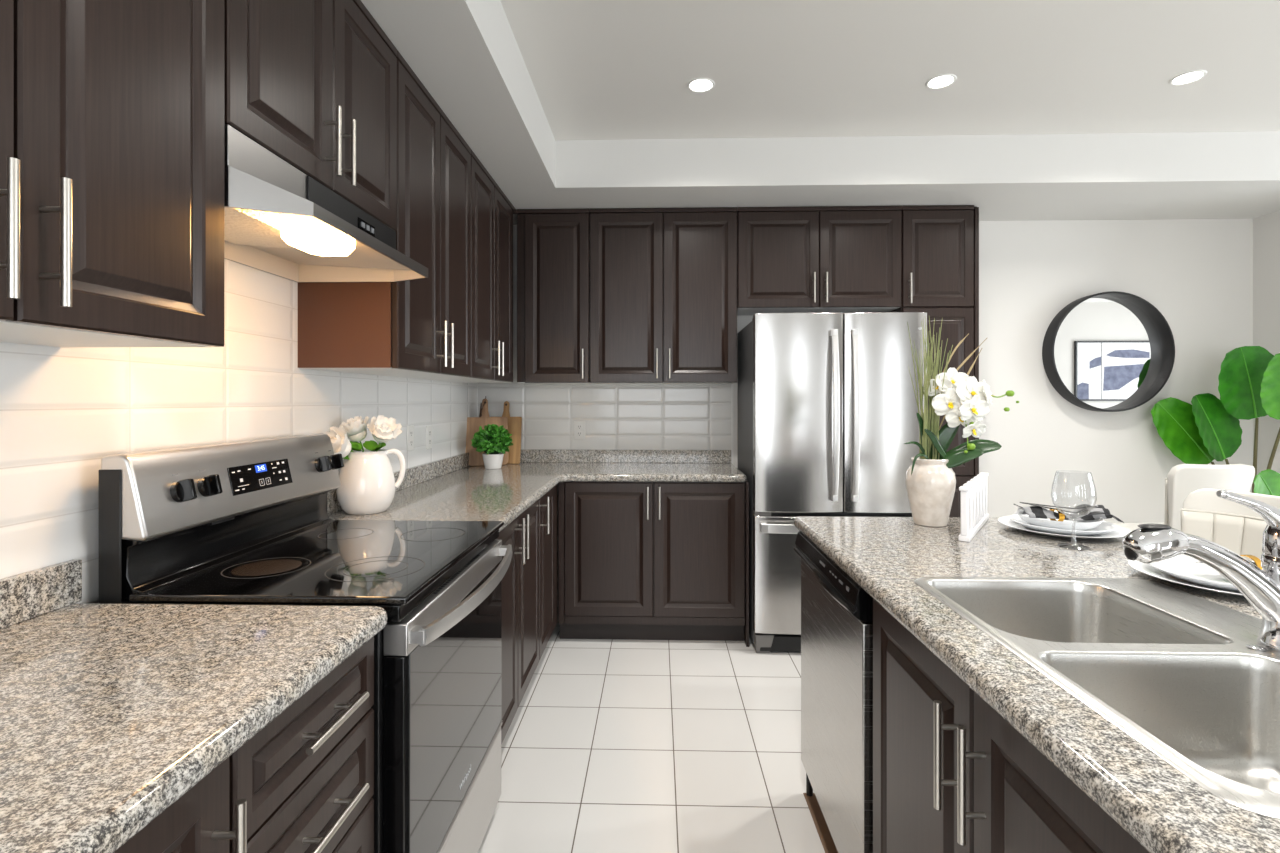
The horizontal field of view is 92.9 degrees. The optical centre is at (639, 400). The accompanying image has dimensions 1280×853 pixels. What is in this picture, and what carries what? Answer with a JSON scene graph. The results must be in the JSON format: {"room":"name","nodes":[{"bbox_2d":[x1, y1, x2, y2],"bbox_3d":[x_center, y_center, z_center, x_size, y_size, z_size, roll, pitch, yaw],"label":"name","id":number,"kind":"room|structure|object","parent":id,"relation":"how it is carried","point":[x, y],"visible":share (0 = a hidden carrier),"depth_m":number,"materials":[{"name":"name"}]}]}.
{"room":"kitchen","nodes":[
{"label":"kitchen","id":0,"kind":"room"},
{"bbox_2d":[478,606,824,852],"bbox_3d":[3.231,1.360,0.335,8.960,0.100,7.060,0,0,2],"label":"floor","id":1,"kind":"structure","parent":0,"point":[609,745],"depth_m":2.25,"materials":[{"name":"white tile"}]},
{"bbox_2d":[114,757,246,852],"bbox_3d":[-0.806,0.874,0.553,0.640,0.873,0.459,0,0,2],"label":"base cabinet","id":2,"kind":"object","parent":1,"relation":"on","point":[198,821],"visible":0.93,"depth_m":0.72,"materials":[{"name":"brown wood"}]},
{"bbox_2d":[229,637,373,852],"bbox_3d":[-0.793,0.874,0.979,0.640,0.873,0.389,0,0,2],"label":"base cabinet","id":3,"kind":"object","parent":1,"relation":"on","point":[306,779],"visible":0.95,"depth_m":0.96,"materials":[{"name":"brown wood"}]},
{"bbox_2d":[0,603,386,852],"bbox_3d":[-0.815,0.415,0.607,0.638,0.041,1.166,0,0,2],"label":"countertop","id":4,"kind":"structure","parent":3,"relation":"on","point":[111,713],"depth_m":0.81,"materials":[{"name":"grey stone"}]},
{"bbox_2d":[0,560,81,628],"bbox_3d":[-1.123,0.354,0.615,0.020,0.082,1.163,0,0,2],"label":"granite upstand","id":5,"kind":"object","parent":4,"relation":"on","point":[25,596],"visible":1,"depth_m":1.11,"materials":[{"name":"grey stone"}]},
{"bbox_2d":[98,434,511,852],"bbox_3d":[-0.727,0.709,1.579,0.702,1.203,0.758,0,0,2],"label":"range cooker","id":6,"kind":"object","parent":1,"relation":"on","point":[245,522],"visible":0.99,"depth_m":1.39,"materials":[{"name":"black metal"}]},
{"bbox_2d":[129,520,503,604],"bbox_3d":[-0.727,0.394,1.579,0.560,0.016,0.758,0,0,2],"label":"cooktop","id":7,"kind":"object","parent":6,"relation":"in","point":[314,562],"depth_m":1.41,"materials":[{"name":"black glass"}]},
{"bbox_2d":[496,500,538,744],"bbox_3d":[-0.742,0.874,2.383,0.620,0.873,0.814,0,0,2],"label":"base cabinet","id":8,"kind":"object","parent":1,"relation":"on","point":[520,583],"visible":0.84,"depth_m":2.36,"materials":[{"name":"brown wood"}]},
{"bbox_2d":[539,485,556,659],"bbox_3d":[-0.723,0.874,3.043,0.620,0.873,0.505,0,0,2],"label":"base cabinet","id":9,"kind":"object","parent":1,"relation":"on","point":[547,502],"visible":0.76,"depth_m":2.98,"materials":[{"name":"brown wood"}]},
{"bbox_2d":[558,480,748,646],"bbox_3d":[0.076,0.874,3.524,1.024,0.873,0.620,0,0,2],"label":"base cabinet","id":10,"kind":"object","parent":1,"relation":"on","point":[637,560],"visible":0.91,"depth_m":3.26,"materials":[{"name":"brown wood"}]},
{"bbox_2d":[328,463,746,531],"bbox_3d":[-0.254,0.415,2.913,1.624,0.041,1.894,0,0,2],"label":"countertop","id":11,"kind":"structure","parent":10,"relation":"on","point":[470,493],"depth_m":2.89,"materials":[{"name":"grey stone"}]},
{"bbox_2d":[336,448,405,514],"bbox_3d":[-0.969,0.284,2.155,0.192,0.222,0.192,0,0,22],"label":"ceramic jug","id":12,"kind":"object","parent":11,"relation":"on","point":[368,486],"visible":0.95,"depth_m":2.09,"materials":[{"name":"white ceramic"}]},
{"bbox_2d":[323,425,353,459],"bbox_3d":[-1.034,0.181,2.079,0.130,0.192,0.159,0,0,2],"label":"flower","id":13,"kind":"object","parent":12,"relation":"in","point":[340,442],"visible":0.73,"depth_m":2.05,"materials":[{"name":"white plant"}]},
{"bbox_2d":[338,416,369,451],"bbox_3d":[-1.021,0.165,2.160,0.113,0.221,0.111,0,0,2],"label":"flower","id":14,"kind":"object","parent":12,"relation":"in","point":[355,428],"visible":0.91,"depth_m":2.15,"materials":[{"name":"white plant"}]},
{"bbox_2d":[363,415,401,451],"bbox_3d":[-0.923,0.164,2.160,0.140,0.223,0.103,0,0,2],"label":"flower","id":15,"kind":"object","parent":12,"relation":"in","point":[383,429],"visible":0.98,"depth_m":2.17,"materials":[{"name":"white plant"}]},
{"bbox_2d":[327,452,468,514],"bbox_3d":[-1.055,0.354,2.926,0.020,0.082,1.873,0,0,2],"label":"granite upstand","id":16,"kind":"object","parent":11,"relation":"on","point":[418,474],"visible":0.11,"depth_m":2.95,"materials":[{"name":"grey stone"}]},
{"bbox_2d":[465,396,507,465],"bbox_3d":[-0.943,0.184,3.706,0.270,0.423,0.084,0,0,-18],"label":"cutting board","id":17,"kind":"object","parent":11,"relation":"on","point":[473,423],"visible":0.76,"depth_m":3.69,"materials":[{"name":"brown wood"}]},
{"bbox_2d":[471,424,512,468],"bbox_3d":[-0.850,0.266,3.522,0.249,0.259,0.234,0,0,2],"label":"potted plant","id":18,"kind":"object","parent":11,"relation":"on","point":[494,440],"visible":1,"depth_m":3.48,"materials":[{"name":"green plant"}]},
{"bbox_2d":[502,401,521,463],"bbox_3d":[-0.842,0.201,3.805,0.200,0.391,0.078,0,0,4],"label":"cutting board","id":19,"kind":"object","parent":11,"relation":"on","point":[514,423],"visible":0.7,"depth_m":3.79,"materials":[{"name":"brown wood"}]},
{"bbox_2d":[520,449,730,462],"bbox_3d":[-0.232,0.354,3.849,1.612,0.082,0.020,0,0,2],"label":"granite upstand","id":20,"kind":"object","parent":11,"relation":"on","point":[527,455],"visible":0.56,"depth_m":3.84,"materials":[{"name":"grey stone"}]},
{"bbox_2d":[803,793,837,852],"bbox_3d":[0.693,1.308,1.720,0.316,0.003,0.600,0,0,2],"label":"trim","id":21,"kind":"structure","parent":1,"relation":"on","point":[828,844],"depth_m":1.87,"materials":[{"name":"brown wood"}]},
{"bbox_2d":[794,531,872,852],"bbox_3d":[0.793,0.875,1.729,0.591,0.870,0.624,0,0,2],"label":"dishwasher","id":22,"kind":"object","parent":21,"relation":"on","point":[836,612],"visible":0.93,"depth_m":1.61,"materials":[{"name":"silver metal"}]},
{"bbox_2d":[738,312,926,652],"bbox_3d":[1.035,0.431,3.426,0.874,1.757,0.780,0,0,2],"label":"refrigerator","id":23,"kind":"object","parent":1,"relation":"on","point":[828,408],"visible":0.8,"depth_m":3.10,"materials":[{"name":"grey metal"}]},
{"bbox_2d":[890,205,978,516],"bbox_3d":[1.725,0.097,3.625,0.432,2.426,0.368,0,0,2],"label":"pantry cabinet","id":24,"kind":"object","parent":1,"relation":"on","point":[940,243],"visible":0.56,"depth_m":3.48,"materials":[{"name":"brown wood"}]},
{"bbox_2d":[873,599,1148,852],"bbox_3d":[0.781,0.874,0.930,0.610,0.873,0.942,0,0,2],"label":"base cabinet","id":25,"kind":"object","parent":1,"relation":"on","point":[951,774],"visible":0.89,"depth_m":0.98,"materials":[{"name":"brown wood"}]},
{"bbox_2d":[794,516,1279,852],"bbox_3d":[0.964,0.415,1.097,0.937,0.041,1.950,0,0,2],"label":"countertop","id":26,"kind":"structure","parent":25,"relation":"on","point":[1163,809],"depth_m":0.93,"materials":[{"name":"stone"}]},
{"bbox_2d":[905,457,955,526],"bbox_3d":[0.925,0.289,1.939,0.147,0.211,0.147,0,0,2],"label":"vase","id":27,"kind":"object","parent":26,"relation":"on","point":[930,488],"visible":0.86,"depth_m":1.89,"materials":[{"name":"beige ceramic"}]},
{"bbox_2d":[904,316,1018,474],"bbox_3d":[1.002,0.011,1.906,0.339,0.569,0.144,0,0,13],"label":"orchid arrangement","id":28,"kind":"object","parent":27,"relation":"in","point":[964,400],"visible":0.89,"depth_m":1.90,"materials":[{"name":"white plant"}]},
{"bbox_2d":[959,472,988,541],"bbox_3d":[1.031,0.319,1.870,0.028,0.152,0.434,0,0,36],"label":"stand","id":29,"kind":"object","parent":26,"relation":"on","point":[974,515],"visible":1,"depth_m":1.80,"materials":[{"name":"white paint"}]},
{"bbox_2d":[998,516,1130,538],"bbox_3d":[1.267,0.385,1.829,0.329,0.020,0.329,0,0,2],"label":"charger plate","id":30,"kind":"object","parent":26,"relation":"on","point":[1121,531],"visible":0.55,"depth_m":1.75,"materials":[{"name":"white ceramic"}]},
{"bbox_2d":[1009,514,1117,535],"bbox_3d":[1.267,0.377,1.829,0.269,0.024,0.269,0,0,2],"label":"dinner plate","id":31,"kind":"object","parent":30,"relation":"on","point":[1104,527],"visible":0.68,"depth_m":1.76,"materials":[{"name":"white ceramic"}]},
{"bbox_2d":[1018,509,1103,530],"bbox_3d":[1.259,0.364,1.829,0.218,0.036,0.218,0,0,2],"label":"shallow bowl","id":32,"kind":"object","parent":31,"relation":"on","point":[1083,525],"visible":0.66,"depth_m":1.75,"materials":[{"name":"white ceramic"}]},
{"bbox_2d":[1015,504,1112,520],"bbox_3d":[1.269,0.340,1.825,0.251,0.052,0.071,0,0,-2],"label":"folded napkin","id":33,"kind":"object","parent":32,"relation":"on","point":[1032,511],"visible":0.9,"depth_m":1.81,"materials":[{"name":"multicoloured fabric"}]},
{"bbox_2d":[1020,502,1099,508],"bbox_3d":[1.284,0.325,1.842,0.248,0.030,0.030,0,0,5],"label":"fork","id":34,"kind":"object","parent":33,"relation":"on","point":[1081,505],"visible":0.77,"depth_m":1.84,"materials":[{"name":"grey metal"}]},
{"bbox_2d":[1029,504,1123,522],"bbox_3d":[1.285,0.333,1.796,0.246,0.047,0.030,0,0,10],"label":"fork","id":35,"kind":"object","parent":33,"relation":"on","point":[1094,512],"visible":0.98,"depth_m":1.79,"materials":[{"name":"grey metal"}]},
{"bbox_2d":[1051,470,1096,550],"bbox_3d":[1.165,0.293,1.634,0.101,0.203,0.101,0,0,2],"label":"wine glass","id":36,"kind":"object","parent":26,"relation":"on","point":[1060,544],"visible":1,"depth_m":1.63,"materials":[{"name":"clear glass"}]},
{"bbox_2d":[1051,470,1096,517],"bbox_3d":[1.165,0.253,1.634,0.101,0.122,0.101,0,0,2],"label":"bowl","id":37,"kind":"object","parent":36,"relation":"on","point":[1075,470],"depth_m":1.63,"materials":[{"name":"clear glass"}]},
{"bbox_2d":[914,577,1279,818],"bbox_3d":[0.846,0.479,0.955,0.525,0.184,0.782,0,0,2],"label":"double sink","id":38,"kind":"object","parent":26,"relation":"in","point":[1188,677],"visible":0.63,"depth_m":0.94,"materials":[{"name":"silver metal"}]},
{"bbox_2d":[1128,560,1242,595],"bbox_3d":[1.261,0.385,1.308,0.329,0.020,0.329,0,0,2],"label":"charger plate","id":39,"kind":"object","parent":26,"relation":"on","point":[1145,568],"visible":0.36,"depth_m":1.32,"materials":[{"name":"white ceramic"}]},
{"bbox_2d":[1149,554,1239,591],"bbox_3d":[1.261,0.377,1.308,0.269,0.024,0.269,0,0,2],"label":"dinner plate","id":40,"kind":"object","parent":39,"relation":"on","point":[1183,567],"visible":0.48,"depth_m":1.35,"materials":[{"name":"white ceramic"}]},
{"bbox_2d":[1195,555,1261,569],"bbox_3d":[1.324,0.348,1.306,0.221,0.052,0.071,0,0,-8],"label":"folded napkin","id":41,"kind":"object","parent":40,"relation":"on","point":[1256,561],"visible":0.12,"depth_m":1.29,"materials":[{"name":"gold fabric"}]},
{"bbox_2d":[1122,490,1279,652],"bbox_3d":[0.920,0.267,0.967,0.268,0.246,0.070,0,0,7],"label":"faucet","id":42,"kind":"object","parent":26,"relation":"on","point":[1151,542],"visible":1,"depth_m":0.96,"materials":[{"name":"silver metal"}]},
{"bbox_2d":[1113,464,1254,530],"bbox_3d":[2.584,0.799,2.919,0.442,1.024,0.496,0,0,-2],"label":"counter stool","id":43,"kind":"object","parent":1,"relation":"on","point":[1181,480],"visible":0.38,"depth_m":2.71,"materials":[{"name":"white leather"}]},
{"bbox_2d":[1151,346,1279,495],"bbox_3d":[3.388,0.500,3.394,0.607,1.620,0.579,0,0,2],"label":"banana plant","id":44,"kind":"object","parent":1,"relation":"on","point":[1204,431],"visible":0.69,"depth_m":3.48,"materials":[{"name":"green plant"}]},
{"bbox_2d":[1181,489,1279,560],"bbox_3d":[1.705,0.799,1.818,0.496,1.024,0.442,0,0,-10],"label":"counter stool","id":45,"kind":"object","parent":1,"relation":"on","point":[1236,527],"visible":0.26,"depth_m":1.92,"materials":[{"name":"white leather"}]},
{"bbox_2d":[361,0,1279,224],"bbox_3d":[3.231,-1.245,0.335,8.760,0.250,6.860,0,0,2],"label":"ceiling","id":46,"kind":"structure","parent":0,"point":[467,55],"depth_m":3.15,"materials":[{"name":"white paint"}]},
{"bbox_2d":[512,219,1252,605],"bbox_3d":[3.384,-0.090,3.812,8.860,2.800,0.100,0,0,2],"label":"wall","id":47,"kind":"structure","parent":0,"point":[1197,273],"depth_m":3.78,"materials":[{"name":"white paint"}]},
{"bbox_2d":[516,209,592,383],"bbox_3d":[-0.506,-0.609,3.690,0.428,1.014,0.368,0,0,2],"label":"upper cabinet","id":48,"kind":"object","parent":47,"relation":"attached to","point":[553,245],"visible":0.99,"depth_m":3.54,"materials":[{"name":"brown wood"}]},
{"bbox_2d":[574,421,584,438],"bbox_3d":[-0.384,0.190,3.861,0.072,0.116,0.008,0,0,2],"label":"power outlet","id":49,"kind":"object","parent":47,"relation":"attached to","point":[579,426],"visible":1,"depth_m":3.86,"materials":[{"name":"white plastic"}]},
{"bbox_2d":[477,383,730,449],"bbox_3d":[-0.232,0.150,3.865,1.614,0.520,0.008,0,0,2],"label":"backsplash","id":50,"kind":"structure","parent":47,"relation":"attached to","point":[615,416],"depth_m":3.86,"materials":[{"name":"white tile"}]},
{"bbox_2d":[589,207,736,383],"bbox_3d":[0.139,-0.609,3.671,0.858,1.014,0.368,0,0,2],"label":"upper cabinet","id":51,"kind":"object","parent":47,"relation":"attached to","point":[663,281],"visible":1,"depth_m":3.53,"materials":[{"name":"brown wood"}]},
{"bbox_2d":[731,384,732,463],"bbox_3d":[0.582,0.150,3.838,0.014,0.520,0.012,0,0,2],"label":"trim","id":52,"kind":"structure","parent":47,"relation":"attached to","point":[731,384],"depth_m":3.83,"materials":[{"name":"white plastic"}]},
{"bbox_2d":[737,206,901,315],"bbox_3d":[1.039,-0.826,3.645,0.938,0.581,0.368,0,0,2],"label":"upper cabinet","id":53,"kind":"object","parent":47,"relation":"attached to","point":[821,259],"visible":0.99,"depth_m":3.50,"materials":[{"name":"brown wood"}]},
{"bbox_2d":[1042,291,1174,411],"bbox_3d":[2.868,-0.295,3.728,0.730,0.730,0.097,0,0,2],"label":"round mirror","id":54,"kind":"object","parent":47,"relation":"attached to","point":[1111,351],"visible":1,"depth_m":3.76,"materials":[{"name":"black metal"}]},
{"bbox_2d":[500,0,1279,139],"bbox_3d":[3.231,-1.420,0.335,8.960,0.100,7.060,0,0,2],"label":"ceiling","id":55,"kind":"structure","parent":0,"point":[597,69],"depth_m":2.50,"materials":[{"name":"white paint"}]},
{"bbox_2d":[687,78,714,92],"bbox_3d":[0.265,-1.367,2.641,0.122,0.005,0.122,0,0,2],"label":"recessed light","id":56,"kind":"object","parent":55,"relation":"in","point":[699,85],"visible":1,"depth_m":2.64,"materials":[{"name":"white plastic"}]},
{"bbox_2d":[925,74,956,88],"bbox_3d":[1.292,-1.367,2.611,0.122,0.005,0.122,0,0,2],"label":"recessed light","id":57,"kind":"object","parent":55,"relation":"in","point":[943,80],"visible":1,"depth_m":2.60,"materials":[{"name":"white plastic"}]},
{"bbox_2d":[1169,70,1206,85],"bbox_3d":[2.325,-1.367,2.581,0.122,0.005,0.122,0,0,2],"label":"recessed light","id":58,"kind":"object","parent":55,"relation":"in","point":[1191,76],"visible":1,"depth_m":2.57,"materials":[{"name":"white plastic"}]},
{"bbox_2d":[1253,211,1279,474],"bbox_3d":[3.832,0.095,3.419,0.120,2.430,0.660,0,0,2],"label":"wall","id":59,"kind":"structure","parent":0,"point":[1266,228],"depth_m":3.66,"materials":[{"name":"white paint"}]},
{"bbox_3d":[-1.197,-0.090,0.465,0.100,2.800,7.060,0,0,2],"label":"wall","id":60,"kind":"structure","parent":0,"visible":0},
{"bbox_2d":[0,0,223,347],"bbox_3d":[-0.951,-0.609,0.792,0.368,1.014,0.762,0,0,2],"label":"upper cabinet","id":61,"kind":"object","parent":60,"relation":"attached to","point":[112,111],"visible":1,"depth_m":0.93,"materials":[{"name":"brown wood"}]},
{"bbox_2d":[0,259,476,602],"bbox_3d":[-1.102,-0.070,1.863,0.008,0.960,4.060,0,0,2],"label":"backsplash","id":62,"kind":"structure","parent":60,"relation":"attached to","point":[63,411],"depth_m":1.42,"materials":[{"name":"white tile"}]},
{"bbox_2d":[224,0,397,230],"bbox_3d":[-0.928,-0.827,1.560,0.368,0.578,0.763,0,0,2],"label":"upper cabinet","id":63,"kind":"object","parent":60,"relation":"attached to","point":[313,83],"visible":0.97,"depth_m":1.50,"materials":[{"name":"brown wood"}]},
{"bbox_2d":[224,124,427,282],"bbox_3d":[-0.881,-0.445,1.559,0.446,0.182,0.752,0,0,2],"label":"range hood","id":64,"kind":"object","parent":60,"relation":"attached to","point":[279,220],"visible":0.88,"depth_m":1.43,"materials":[{"name":"silver metal"}]},
{"bbox_2d":[358,217,374,237],"bbox_3d":[-0.777,-0.491,1.730,0.002,0.030,0.100,0,0,2],"label":"control panel","id":65,"kind":"object","parent":64,"relation":"attached to","point":[365,224],"depth_m":1.73,"materials":[{"name":"black plastic"}]},
{"bbox_2d":[298,51,470,376],"bbox_3d":[-0.906,-0.609,2.323,0.368,1.014,0.766,0,0,2],"label":"upper cabinet","id":66,"kind":"object","parent":60,"relation":"attached to","point":[421,327],"visible":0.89,"depth_m":2.08,"materials":[{"name":"brown wood"}]},
{"bbox_2d":[407,425,413,450],"bbox_3d":[-1.065,0.175,2.822,0.008,0.116,0.072,0,0,2],"label":"power outlet","id":67,"kind":"object","parent":60,"relation":"attached to","point":[410,429],"visible":1,"depth_m":2.81,"materials":[{"name":"white plastic"}]},
{"bbox_2d":[426,425,431,448],"bbox_3d":[-1.058,0.185,3.052,0.008,0.116,0.072,0,0,2],"label":"power outlet","id":68,"kind":"object","parent":60,"relation":"attached to","point":[428,428],"visible":1,"depth_m":3.04,"materials":[{"name":"white plastic"}]},
{"bbox_2d":[400,150,515,382],"bbox_3d":[-0.882,-0.609,3.140,0.368,1.014,0.866,0,0,2],"label":"upper cabinet","id":69,"kind":"object","parent":60,"relation":"attached to","point":[492,212],"visible":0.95,"depth_m":3.03,"materials":[{"name":"brown wood"}]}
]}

